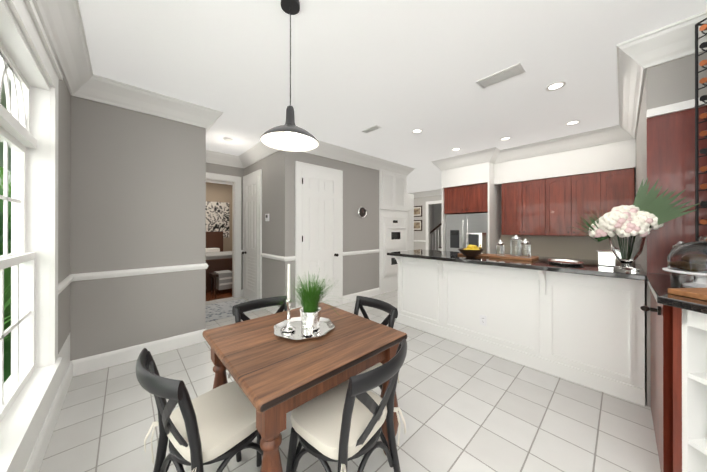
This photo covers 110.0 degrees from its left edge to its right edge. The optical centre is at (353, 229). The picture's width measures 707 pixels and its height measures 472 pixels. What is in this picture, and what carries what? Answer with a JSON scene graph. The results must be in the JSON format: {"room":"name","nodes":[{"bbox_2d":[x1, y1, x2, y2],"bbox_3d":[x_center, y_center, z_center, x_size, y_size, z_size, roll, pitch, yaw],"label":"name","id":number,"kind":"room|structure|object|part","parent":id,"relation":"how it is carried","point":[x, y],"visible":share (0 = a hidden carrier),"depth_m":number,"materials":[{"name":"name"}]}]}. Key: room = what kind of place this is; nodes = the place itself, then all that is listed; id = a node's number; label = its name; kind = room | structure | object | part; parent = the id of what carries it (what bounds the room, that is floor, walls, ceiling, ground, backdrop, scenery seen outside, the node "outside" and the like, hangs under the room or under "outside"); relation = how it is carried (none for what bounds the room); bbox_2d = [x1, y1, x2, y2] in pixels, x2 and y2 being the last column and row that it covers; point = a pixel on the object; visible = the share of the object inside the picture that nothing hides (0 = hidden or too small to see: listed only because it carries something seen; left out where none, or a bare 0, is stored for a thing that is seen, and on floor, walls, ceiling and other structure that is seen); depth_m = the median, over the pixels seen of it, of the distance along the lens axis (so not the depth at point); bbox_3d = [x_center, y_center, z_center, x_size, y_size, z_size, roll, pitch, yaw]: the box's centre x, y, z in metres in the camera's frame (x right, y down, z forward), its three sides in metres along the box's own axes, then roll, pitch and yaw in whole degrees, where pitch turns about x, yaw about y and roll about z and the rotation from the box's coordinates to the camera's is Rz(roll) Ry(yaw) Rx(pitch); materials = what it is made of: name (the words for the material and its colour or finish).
{"room":"kitchen","nodes":[
{"label":"kitchen","id":0,"kind":"room"},
{"bbox_2d":[12,2,70,471],"bbox_3d":[-0.972,-0.039,0.381,0.134,2.910,5.560,0,0,-43],"label":"wall","id":1,"kind":"structure","parent":0,"point":[64,157],"depth_m":2.08,"materials":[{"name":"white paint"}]},
{"bbox_2d":[0,0,62,471],"bbox_3d":[-0.960,-0.034,0.378,0.209,2.240,3.860,0,0,-43],"label":"window","id":2,"kind":"structure","parent":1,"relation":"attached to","point":[30,69],"depth_m":1.63,"materials":[{"name":"white wood"}]},
{"bbox_2d":[24,360,73,471],"bbox_3d":[-0.916,1.341,0.430,0.018,0.150,5.320,0,0,-43],"label":"baseboard","id":3,"kind":"structure","parent":1,"relation":"attached to","point":[35,460],"depth_m":1.66,"materials":[{"name":"white wood"}]},
{"bbox_2d":[32,0,95,100],"bbox_3d":[-0.863,-1.393,0.483,0.162,0.202,5.320,0,0,-43],"label":"crown molding","id":4,"kind":"structure","parent":1,"relation":"attached to","point":[64,30],"depth_m":1.83,"materials":[{"name":"white wood"}]},
{"bbox_2d":[58,274,74,294],"bbox_3d":[-2.441,0.468,2.092,0.026,0.070,0.710,0,0,-43],"label":"trim","id":5,"kind":"structure","parent":1,"relation":"attached to","point":[65,282],"depth_m":2.09,"materials":[{"name":"white"}]},
{"bbox_2d":[70,96,205,360],"bbox_3d":[-3.015,-0.034,3.441,1.275,2.910,1.950,0,0,-43],"label":"wall","id":6,"kind":"structure","parent":0,"point":[138,190],"depth_m":2.69,"materials":[{"name":"grey paint"}]},
{"bbox_2d":[74,329,206,375],"bbox_3d":[-2.288,1.345,2.770,1.110,0.150,0.018,0,0,-43],"label":"baseboard","id":7,"kind":"structure","parent":6,"relation":"attached to","point":[95,363],"depth_m":2.67,"materials":[{"name":"white wood"}]},
{"bbox_2d":[75,263,206,280],"bbox_3d":[-2.297,0.470,2.758,1.140,0.070,0.026,0,0,-43],"label":"trim","id":8,"kind":"structure","parent":6,"relation":"attached to","point":[142,271],"depth_m":2.69,"materials":[{"name":"white"}]},
{"bbox_2d":[92,75,211,127],"bbox_3d":[-2.184,-1.389,2.772,0.960,0.202,0.162,0,0,-43],"label":"crown molding","id":9,"kind":"structure","parent":6,"relation":"attached to","point":[112,92],"depth_m":2.71,"materials":[{"name":"white wood"}]},
{"bbox_2d":[206,109,222,132],"bbox_3d":[-2.391,-1.387,3.826,0.162,0.202,1.992,0,0,-43],"label":"crown molding","id":10,"kind":"structure","parent":6,"relation":"attached to","point":[216,114],"depth_m":3.14,"materials":[{"name":"white wood"}]},
{"bbox_2d":[206,288,231,300],"bbox_3d":[-3.868,1.423,6.242,3.900,0.004,3.330,0,0,-43],"label":"floor","id":11,"kind":"structure","parent":0,"point":[222,294],"depth_m":5.37,"materials":[{"name":"brown wood"}]},
{"bbox_2d":[206,232,231,290],"bbox_3d":[-4.098,0.751,6.493,1.800,1.350,2.250,0,0,-43],"label":"bed","id":12,"kind":"object","parent":11,"relation":"on","point":[218,258],"visible":0.17,"depth_m":5.99,"materials":[{"name":"brown wood"}]},
{"bbox_2d":[209,270,231,294],"bbox_3d":[-2.895,1.194,5.629,0.600,0.460,0.410,0,0,-43],"label":"bench","id":13,"kind":"object","parent":11,"relation":"on","point":[223,280],"visible":0.73,"depth_m":5.44,"materials":[{"name":"white fabric"}]},
{"bbox_2d":[206,182,231,250],"bbox_3d":[-5.036,-0.027,7.513,4.140,2.910,0.120,0,0,-43],"label":"wall","id":14,"kind":"structure","parent":0,"point":[216,192],"depth_m":8.15,"materials":[{"name":"beige paint"}]},
{"bbox_2d":[206,201,228,237],"bbox_3d":[-4.524,-0.297,7.880,1.050,1.150,0.030,0,0,-43],"label":"framed picture","id":15,"kind":"object","parent":14,"relation":"attached to","point":[217,216],"visible":0.5,"depth_m":7.99,"materials":[{"name":"fabric"}]},
{"bbox_2d":[206,162,243,289],"bbox_3d":[-2.763,-0.032,4.916,1.095,2.910,0.120,0,0,-43],"label":"wall","id":16,"kind":"structure","parent":0,"point":[224,169],"depth_m":5.14,"materials":[{"name":"grey paint"}]},
{"bbox_2d":[206,150,235,166],"bbox_3d":[-2.663,-1.385,4.819,0.750,0.202,0.162,0,0,-43],"label":"crown molding","id":17,"kind":"structure","parent":16,"relation":"attached to","point":[214,157],"depth_m":4.86,"materials":[{"name":"white"}]},
{"bbox_2d":[206,172,240,297],"bbox_3d":[-2.776,0.167,4.882,1.024,2.512,0.154,0,0,-43],"label":"door frame","id":18,"kind":"structure","parent":16,"relation":"attached to","point":[235,181],"depth_m":5.13,"materials":[{"name":"white wood"}]},
{"bbox_2d":[244,150,378,308],"bbox_3d":[-0.560,-0.030,5.702,3.210,2.910,1.950,0,0,-43],"label":"wall","id":19,"kind":"structure","parent":0,"point":[360,189],"depth_m":4.51,"materials":[{"name":"grey paint"}]},
{"bbox_2d":[242,176,257,300],"bbox_3d":[-2.032,0.213,4.842,0.115,2.396,0.674,0,0,-43],"label":"closet door","id":20,"kind":"structure","parent":19,"relation":"in","point":[251,240],"depth_m":4.83,"materials":[{"name":"white wood"}]},
{"bbox_2d":[243,169,261,298],"bbox_3d":[-2.001,0.161,4.871,0.032,2.524,0.904,0,0,-43],"label":"trim","id":21,"kind":"structure","parent":19,"relation":"attached to","point":[258,173],"depth_m":4.61,"materials":[{"name":"white wood"}]},
{"bbox_2d":[236,141,278,167],"bbox_3d":[-1.766,-1.386,4.525,0.162,0.202,1.810,0,0,-43],"label":"crown molding","id":22,"kind":"structure","parent":19,"relation":"attached to","point":[259,151],"depth_m":4.61,"materials":[{"name":"white"}]},
{"bbox_2d":[261,253,286,260],"bbox_3d":[-1.386,0.472,4.209,0.026,0.070,0.926,0,0,-43],"label":"trim","id":23,"kind":"structure","parent":19,"relation":"attached to","point":[281,258],"depth_m":4.13,"materials":[{"name":"white wood"}]},
{"bbox_2d":[264,306,283,313],"bbox_3d":[-1.385,1.347,4.213,0.018,0.150,0.918,0,0,-43],"label":"baseboard","id":24,"kind":"structure","parent":19,"relation":"attached to","point":[274,309],"depth_m":4.18,"materials":[{"name":"white wood"}]},
{"bbox_2d":[295,161,342,308],"bbox_3d":[-0.575,0.160,4.338,0.984,2.524,0.032,0,0,-43],"label":"door frame","id":25,"kind":"structure","parent":19,"relation":"attached to","point":[299,166],"depth_m":4.07,"materials":[{"name":"white wood"}]},
{"bbox_2d":[302,169,338,306],"bbox_3d":[-0.550,0.212,4.303,0.758,2.396,0.115,0,0,-43],"label":"pantry door","id":26,"kind":"structure","parent":19,"relation":"in","point":[319,220],"depth_m":4.33,"materials":[{"name":"white wood"}]},
{"bbox_2d":[303,140,414,175],"bbox_3d":[0.155,-1.385,4.927,3.534,0.202,0.162,0,0,-43],"label":"crown molding","id":27,"kind":"structure","parent":19,"relation":"attached to","point":[325,149],"depth_m":4.83,"materials":[{"name":"white"}]},
{"bbox_2d":[343,249,379,255],"bbox_3d":[0.175,0.473,5.035,1.090,0.070,0.026,0,0,-43],"label":"trim","id":28,"kind":"structure","parent":19,"relation":"attached to","point":[376,250],"depth_m":5.00,"materials":[{"name":"white wood"}]},
{"bbox_2d":[343,288,379,303],"bbox_3d":[0.173,1.348,5.037,1.090,0.150,0.018,0,0,-43],"label":"baseboard","id":29,"kind":"structure","parent":19,"relation":"attached to","point":[349,298],"depth_m":5.01,"materials":[{"name":"white"}]},
{"bbox_2d":[358,206,366,217],"bbox_3d":[0.181,-0.344,5.038,0.236,0.236,0.030,0,0,-43],"label":"wall clock","id":30,"kind":"object","parent":19,"relation":"attached to","point":[362,212],"visible":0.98,"depth_m":5.04,"materials":[{"name":"silver metal"}]},
{"bbox_2d":[39,290,660,471],"bbox_3d":[1.184,1.475,5.953,10.860,0.100,10.840,0,0,-43],"label":"floor","id":31,"kind":"structure","parent":0,"point":[464,408],"depth_m":1.84,"materials":[{"name":"white tile"}]},
{"bbox_2d":[136,348,262,471],"bbox_3d":[-0.697,0.990,1.202,0.514,0.858,0.536,0,0,36],"label":"chair","id":32,"kind":"object","parent":31,"relation":"on","point":[217,424],"visible":0.83,"depth_m":1.10,"materials":[{"name":"black"}]},
{"bbox_2d":[206,299,260,321],"bbox_3d":[-2.267,1.418,4.386,0.900,0.008,0.930,0,0,-43],"label":"area rug","id":33,"kind":"object","parent":31,"relation":"on","point":[218,311],"visible":0.5,"depth_m":4.30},
{"bbox_2d":[228,296,286,466],"bbox_3d":[-0.588,0.991,1.804,0.514,0.858,0.536,0,0,-40],"label":"chair","id":34,"kind":"object","parent":31,"relation":"on","point":[239,310],"visible":0.17,"depth_m":1.92,"materials":[{"name":"black wood"}]},
{"bbox_2d":[211,343,398,471],"bbox_3d":[-0.319,1.059,1.585,0.908,0.717,0.886,0,0,-43],"label":"table base","id":35,"kind":"object","parent":31,"relation":"on","point":[270,424],"visible":0.33,"depth_m":1.13,"materials":[{"name":"brown wood"}]},
{"bbox_2d":[203,302,406,412],"bbox_3d":[-0.319,0.679,1.586,0.950,0.042,0.930,0,0,-43],"label":"table","id":36,"kind":"object","parent":35,"relation":"on","point":[266,367],"visible":0.98,"depth_m":1.34,"materials":[{"name":"brown wood"}]},
{"bbox_2d":[258,264,342,340],"bbox_3d":[-0.284,0.437,1.617,0.642,0.441,0.730,0,0,-43],"label":"centerpiece tray","id":37,"kind":"object","parent":36,"relation":"on","point":[309,323],"visible":1,"depth_m":1.59,"materials":[{"name":"silver metal"}]},
{"bbox_2d":[286,338,406,471],"bbox_3d":[-0.028,0.990,1.230,0.536,0.858,0.514,0,0,39],"label":"chair","id":38,"kind":"object","parent":31,"relation":"on","point":[341,424],"visible":0.96,"depth_m":1.13,"materials":[{"name":"black"}]},
{"bbox_2d":[348,296,399,389],"bbox_3d":[0.013,0.991,1.799,0.536,0.858,0.514,0,0,-40],"label":"chair","id":39,"kind":"object","parent":31,"relation":"on","point":[390,309],"visible":0.17,"depth_m":1.92,"materials":[{"name":"black wood"}]},
{"bbox_2d":[379,169,407,294],"bbox_3d":[0.964,0.044,5.691,0.982,2.760,0.127,0,0,-43],"label":"tall cabinet","id":40,"kind":"object","parent":31,"relation":"on","point":[393,209],"visible":0.85,"depth_m":5.60,"materials":[{"name":"white wood"}]},
{"bbox_2d":[407,194,413,250],"bbox_3d":[1.560,0.222,6.890,0.360,2.390,0.035,0,0,-43],"label":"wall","id":41,"kind":"structure","parent":31,"relation":"on","point":[410,222],"depth_m":6.90,"materials":[{"name":"white paint"}]},
{"bbox_2d":[430,222,441,250],"bbox_3d":[3.733,0.270,9.904,0.960,2.324,1.815,0,0,-43],"label":"stair railing","id":42,"kind":"object","parent":31,"relation":"on","point":[434,229],"depth_m":9.70,"materials":[{"name":"white wood"}]},
{"bbox_2d":[446,213,487,253],"bbox_3d":[2.505,0.551,5.288,0.572,1.745,0.880,0,0,-43],"label":"fridge","id":43,"kind":"object","parent":31,"relation":"on","point":[459,227],"visible":0.35,"depth_m":5.16,"materials":[{"name":"grey metal"}]},
{"bbox_2d":[393,256,644,405],"bbox_3d":[1.689,0.906,3.074,0.820,1.029,2.480,0,0,-43],"label":"base cabinet","id":44,"kind":"object","parent":31,"relation":"on","point":[586,330],"visible":0.96,"depth_m":2.49,"materials":[{"name":"white wood"}]},
{"bbox_2d":[480,315,486,325],"bbox_3d":[1.506,1.061,2.875,0.008,0.118,0.075,0,0,-43],"label":"outlet","id":45,"kind":"object","parent":44,"relation":"attached to","point":[483,320],"visible":1,"depth_m":2.87,"materials":[{"name":"white plastic"}]},
{"bbox_2d":[387,249,706,313],"bbox_3d":[1.575,0.368,2.123,2.379,0.040,3.787,0,0,-43],"label":"countertop","id":46,"kind":"structure","parent":44,"relation":"on","point":[659,285],"depth_m":2.19,"materials":[{"name":"stone"}]},
{"bbox_2d":[458,245,483,256],"bbox_3d":[1.455,0.269,3.078,0.296,0.152,0.296,0,0,-43],"label":"bowl","id":47,"kind":"object","parent":46,"relation":"on","point":[471,251],"visible":1,"depth_m":3.01,"materials":[{"name":"brown wood"}]},
{"bbox_2d":[487,235,538,260],"bbox_3d":[1.903,0.210,2.946,0.320,0.278,0.440,0,0,-43],"label":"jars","id":48,"kind":"object","parent":46,"relation":"on","point":[520,249],"depth_m":2.90,"materials":[{"name":"clear glass"}]},
{"bbox_2d":[547,259,583,265],"bbox_3d":[2.155,0.338,2.525,0.409,0.020,0.300,0,0,-43],"label":"tray","id":49,"kind":"object","parent":46,"relation":"on","point":[566,262],"visible":1,"depth_m":2.57,"materials":[{"name":"white"}]},
{"bbox_2d":[597,250,615,266],"bbox_3d":[2.431,0.278,2.373,0.140,0.140,0.140,0,0,-43],"label":"caddy","id":50,"kind":"object","parent":46,"relation":"on","point":[606,257],"visible":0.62,"depth_m":2.33,"materials":[{"name":"white"}]},
{"bbox_2d":[569,178,699,273],"bbox_3d":[2.122,-0.023,1.989,0.478,0.741,0.729,0,0,-43],"label":"vase","id":51,"kind":"object","parent":46,"relation":"on","point":[624,230],"visible":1,"depth_m":1.90,"materials":[{"name":"clear glass"}]},
{"bbox_2d":[671,241,694,279],"bbox_3d":[2.319,0.217,1.747,0.099,0.260,0.100,0,0,-43],"label":"jar","id":52,"kind":"object","parent":46,"relation":"on","point":[682,276],"visible":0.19,"depth_m":1.72,"materials":[{"name":"clear glass"}]},
{"bbox_2d":[662,236,706,287],"bbox_3d":[2.092,0.194,1.485,0.304,0.305,0.304,0,0,-43],"label":"cake dome","id":53,"kind":"object","parent":46,"relation":"on","point":[689,258],"visible":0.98,"depth_m":1.47,"materials":[{"name":"clear glass"}]},
{"bbox_2d":[668,288,706,300],"bbox_3d":[1.841,0.327,1.121,0.278,0.037,0.440,0,0,-3],"label":"cutting board","id":54,"kind":"object","parent":46,"relation":"on","point":[699,293],"visible":1,"depth_m":1.27,"materials":[{"name":"brown wood"}]},
{"bbox_2d":[695,18,706,278],"bbox_3d":[2.387,-0.515,1.501,0.342,1.723,0.314,0,0,-3],"label":"wine rack","id":55,"kind":"object","parent":46,"relation":"on","point":[702,81],"visible":0.88,"depth_m":1.64,"materials":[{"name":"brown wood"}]},
{"bbox_2d":[640,289,672,471],"bbox_3d":[2.225,0.902,1.065,1.423,1.029,1.298,0,0,-43],"label":"base cabinet","id":56,"kind":"object","parent":31,"relation":"on","point":[661,321],"visible":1,"depth_m":1.38,"materials":[{"name":"brown wood"}]},
{"bbox_2d":[673,307,706,471],"bbox_3d":[1.831,0.902,0.794,0.252,1.029,1.050,0,0,-3],"label":"shelf","id":57,"kind":"object","parent":31,"relation":"on","point":[689,391],"visible":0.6,"depth_m":1.25,"materials":[{"name":"white wood"}]},
{"bbox_2d":[78,0,706,192],"bbox_3d":[1.184,-1.535,5.958,10.860,0.100,10.840,0,0,-43],"label":"ceiling","id":58,"kind":"structure","parent":0,"point":[397,71],"depth_m":2.24,"materials":[{"name":"white paint"}]},
{"bbox_2d":[223,137,232,141],"bbox_3d":[-2.070,-1.473,4.089,0.150,0.029,0.150,0,0,-43],"label":"ceiling light","id":59,"kind":"object","parent":58,"relation":"attached to","point":[226,139],"visible":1,"depth_m":4.05,"materials":[{"name":"white"}]},
{"bbox_2d":[260,0,318,151],"bbox_3d":[-0.416,-1.029,1.628,0.376,0.924,0.376,0,0,-43],"label":"pendant light","id":60,"kind":"object","parent":58,"relation":"hanging from","point":[290,135],"visible":1,"depth_m":1.64,"materials":[{"name":"grey metal"}]},
{"bbox_3d":[-0.416,-0.632,1.628,0.060,0.072,0.060,0,0,-43],"label":"pendant lamp bulb","id":61,"kind":"part","parent":60,"relation":"part of","materials":[{"name":"white glass"}]},
{"bbox_2d":[362,125,380,133],"bbox_3d":[0.266,-1.482,3.685,0.110,0.011,0.300,0,0,-43],"label":"ceiling vent","id":62,"kind":"object","parent":58,"relation":"in","point":[371,129],"visible":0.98,"depth_m":3.67,"materials":[{"name":"white metal"}]},
{"bbox_2d":[411,129,422,133],"bbox_3d":[0.966,-1.485,3.759,0.169,0.006,0.169,0,0,41],"label":"recessed light","id":63,"kind":"object","parent":58,"relation":"in","point":[415,131],"depth_m":3.76,"materials":[{"name":"white"}]},
{"bbox_2d":[436,147,499,169],"bbox_3d":[2.262,-1.385,4.944,0.176,0.202,1.112,0,0,-43],"label":"crown molding","id":64,"kind":"structure","parent":58,"relation":"attached to","point":[491,155],"depth_m":4.87,"materials":[{"name":"white"}]},
{"bbox_2d":[476,63,524,88],"bbox_3d":[1.428,-1.484,2.417,0.180,0.011,0.380,0,0,-43],"label":"ceiling vent","id":65,"kind":"object","parent":58,"relation":"in","point":[502,75],"visible":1,"depth_m":2.40,"materials":[{"name":"white metal"}]},
{"bbox_2d":[500,137,511,140],"bbox_3d":[2.501,-1.484,4.071,0.169,0.006,0.169,0,0,41],"label":"recessed light","id":66,"kind":"object","parent":58,"relation":"in","point":[504,138],"depth_m":4.06,"materials":[{"name":"white"}]},
{"bbox_2d":[545,81,565,90],"bbox_3d":[2.107,-1.487,2.580,0.169,0.006,0.169,0,0,41],"label":"recessed light","id":67,"kind":"object","parent":58,"relation":"in","point":[555,86],"depth_m":2.58,"materials":[{"name":"white glass"}]},
{"bbox_2d":[565,120,580,125],"bbox_3d":[3.071,-1.485,3.467,0.169,0.006,0.169,0,0,41],"label":"recessed light","id":68,"kind":"object","parent":58,"relation":"in","point":[570,123],"depth_m":3.45,"materials":[{"name":"white glass"}]},
{"bbox_2d":[414,195,441,249],"bbox_3d":[3.232,-0.024,9.474,0.120,2.910,4.440,0,0,-43],"label":"wall","id":69,"kind":"structure","parent":0,"point":[420,235],"depth_m":9.87,"materials":[{"name":"grey paint"}]},
{"bbox_2d":[414,220,421,230],"bbox_3d":[2.568,-0.148,10.085,0.025,0.440,0.520,0,0,-43],"label":"framed picture","id":70,"kind":"object","parent":69,"relation":"attached to","point":[417,225],"visible":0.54,"depth_m":10.03,"materials":[{"name":"white"}]},
{"bbox_2d":[414,206,421,216],"bbox_3d":[2.568,-0.718,10.086,0.025,0.440,0.520,0,0,-43],"label":"framed picture","id":71,"kind":"object","parent":69,"relation":"attached to","point":[417,211],"visible":0.65,"depth_m":10.03,"materials":[{"name":"white"}]},
{"bbox_2d":[407,189,440,197],"bbox_3d":[3.129,-1.378,9.381,0.162,0.202,4.200,0,0,-43],"label":"crown molding","id":72,"kind":"structure","parent":69,"relation":"attached to","point":[432,192],"depth_m":9.63,"materials":[{"name":"white"}]},
{"bbox_2d":[426,200,441,249],"bbox_3d":[3.216,0.175,9.377,0.032,2.512,1.064,0,0,-43],"label":"door frame","id":73,"kind":"structure","parent":69,"relation":"attached to","point":[427,220],"depth_m":9.71,"materials":[{"name":"white wood"}]},
{"bbox_2d":[430,204,432,249],"bbox_3d":[3.106,-0.022,10.717,1.380,2.910,0.100,0,0,-43],"label":"wall","id":74,"kind":"structure","parent":0,"point":[431,217],"depth_m":10.97,"materials":[{"name":"grey paint"}]},
{"bbox_2d":[433,204,441,249],"bbox_3d":[4.356,-0.023,10.305,0.100,2.910,2.200,0,0,-43],"label":"wall","id":75,"kind":"structure","parent":0,"point":[437,214],"depth_m":10.93,"materials":[{"name":"grey"}]},
{"bbox_2d":[441,162,499,253],"bbox_3d":[2.486,-0.031,5.272,0.628,2.909,0.970,0,0,-43],"label":"wall","id":76,"kind":"structure","parent":0,"point":[479,173],"depth_m":4.95,"materials":[{"name":"white paint"}]},
{"bbox_2d":[444,183,487,213],"bbox_3d":[2.503,-0.616,5.288,0.582,0.560,0.900,0,0,-43],"label":"upper cabinet","id":77,"kind":"object","parent":76,"relation":"attached to","point":[468,199],"depth_m":5.06,"materials":[{"name":"red wood"}]},
{"bbox_2d":[494,139,635,186],"bbox_3d":[3.530,-1.183,4.324,0.378,0.607,1.838,0,0,-43],"label":"wall","id":78,"kind":"structure","parent":0,"point":[610,156],"depth_m":4.04,"materials":[{"name":"white paint"}]},
{"bbox_2d":[496,125,619,162],"bbox_3d":[3.265,-1.386,4.204,0.176,0.202,1.660,0,0,-43],"label":"crown molding","id":79,"kind":"structure","parent":78,"relation":"attached to","point":[606,135],"depth_m":4.05,"materials":[{"name":"white"}]},
{"bbox_2d":[500,187,634,263],"bbox_3d":[3.386,-0.032,4.849,0.120,2.910,2.812,0,0,-43],"label":"wall","id":80,"kind":"structure","parent":0,"point":[501,214],"depth_m":5.12,"materials":[{"name":"grey paint"}]},
{"bbox_2d":[501,180,539,234],"bbox_3d":[3.249,-0.383,4.647,0.352,0.992,0.743,0,0,-43],"label":"upper cabinet","id":81,"kind":"object","parent":80,"relation":"attached to","point":[520,200],"depth_m":4.56,"materials":[{"name":"brown wood"}]},
{"bbox_2d":[501,235,619,261],"bbox_3d":[3.665,0.312,4.447,0.011,0.398,1.820,0,0,-43],"label":"backsplash","id":82,"kind":"structure","parent":80,"relation":"attached to","point":[580,247],"depth_m":4.38,"materials":[{"name":"beige tile"}]},
{"bbox_2d":[540,172,595,235],"bbox_3d":[3.693,-0.384,4.166,0.352,0.992,0.802,0,0,-43],"label":"upper cabinet","id":83,"kind":"object","parent":80,"relation":"attached to","point":[556,206],"depth_m":4.08,"materials":[{"name":"brown wood"}]},
{"bbox_2d":[508,254,633,263],"bbox_3d":[3.445,0.532,4.244,0.608,0.039,1.820,0,0,-43],"label":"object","id":84,"kind":"structure","parent":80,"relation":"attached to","point":[573,259],"depth_m":4.24,"materials":[{"name":"wood"}]},
{"bbox_2d":[596,168,634,219],"bbox_3d":[4.020,-0.385,3.811,0.352,0.992,0.400,0,0,-43],"label":"upper cabinet","id":85,"kind":"object","parent":80,"relation":"attached to","point":[614,188],"depth_m":3.70,"materials":[{"name":"brown wood"}]},
{"bbox_2d":[635,51,706,406],"bbox_3d":[3.947,-0.036,2.292,2.760,2.910,1.708,0,0,-43],"label":"wall","id":86,"kind":"structure","parent":0,"point":[669,82],"depth_m":1.96,"materials":[{"name":"grey paint"}]},
{"bbox_2d":[616,33,651,140],"bbox_3d":[3.070,-1.389,2.758,2.422,0.202,0.162,0,0,-43],"label":"crown molding","id":87,"kind":"structure","parent":86,"relation":"attached to","point":[633,62],"depth_m":2.30,"materials":[{"name":"white wood"}]},
{"bbox_2d":[647,99,706,274],"bbox_3d":[2.872,-0.298,1.385,0.049,1.289,1.588,0,0,-43],"label":"cabinet","id":88,"kind":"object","parent":86,"relation":"attached to","point":[671,147],"depth_m":1.87,"materials":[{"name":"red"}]},
{"bbox_2d":[648,10,706,66],"bbox_3d":[2.780,-1.391,1.405,0.162,0.202,1.380,0,0,-43],"label":"crown molding","id":89,"kind":"structure","parent":86,"relation":"attached to","point":[676,40],"depth_m":1.83,"materials":[{"name":"white wood"}]},
{"label":"outside","id":90,"kind":"structure","parent":0,"visible":0},
{"bbox_2d":[0,67,11,382],"bbox_3d":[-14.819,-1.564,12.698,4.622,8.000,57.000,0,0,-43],"label":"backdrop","id":91,"kind":"structure","parent":90,"point":[7,321],"depth_m":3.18,"materials":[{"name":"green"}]}
]}

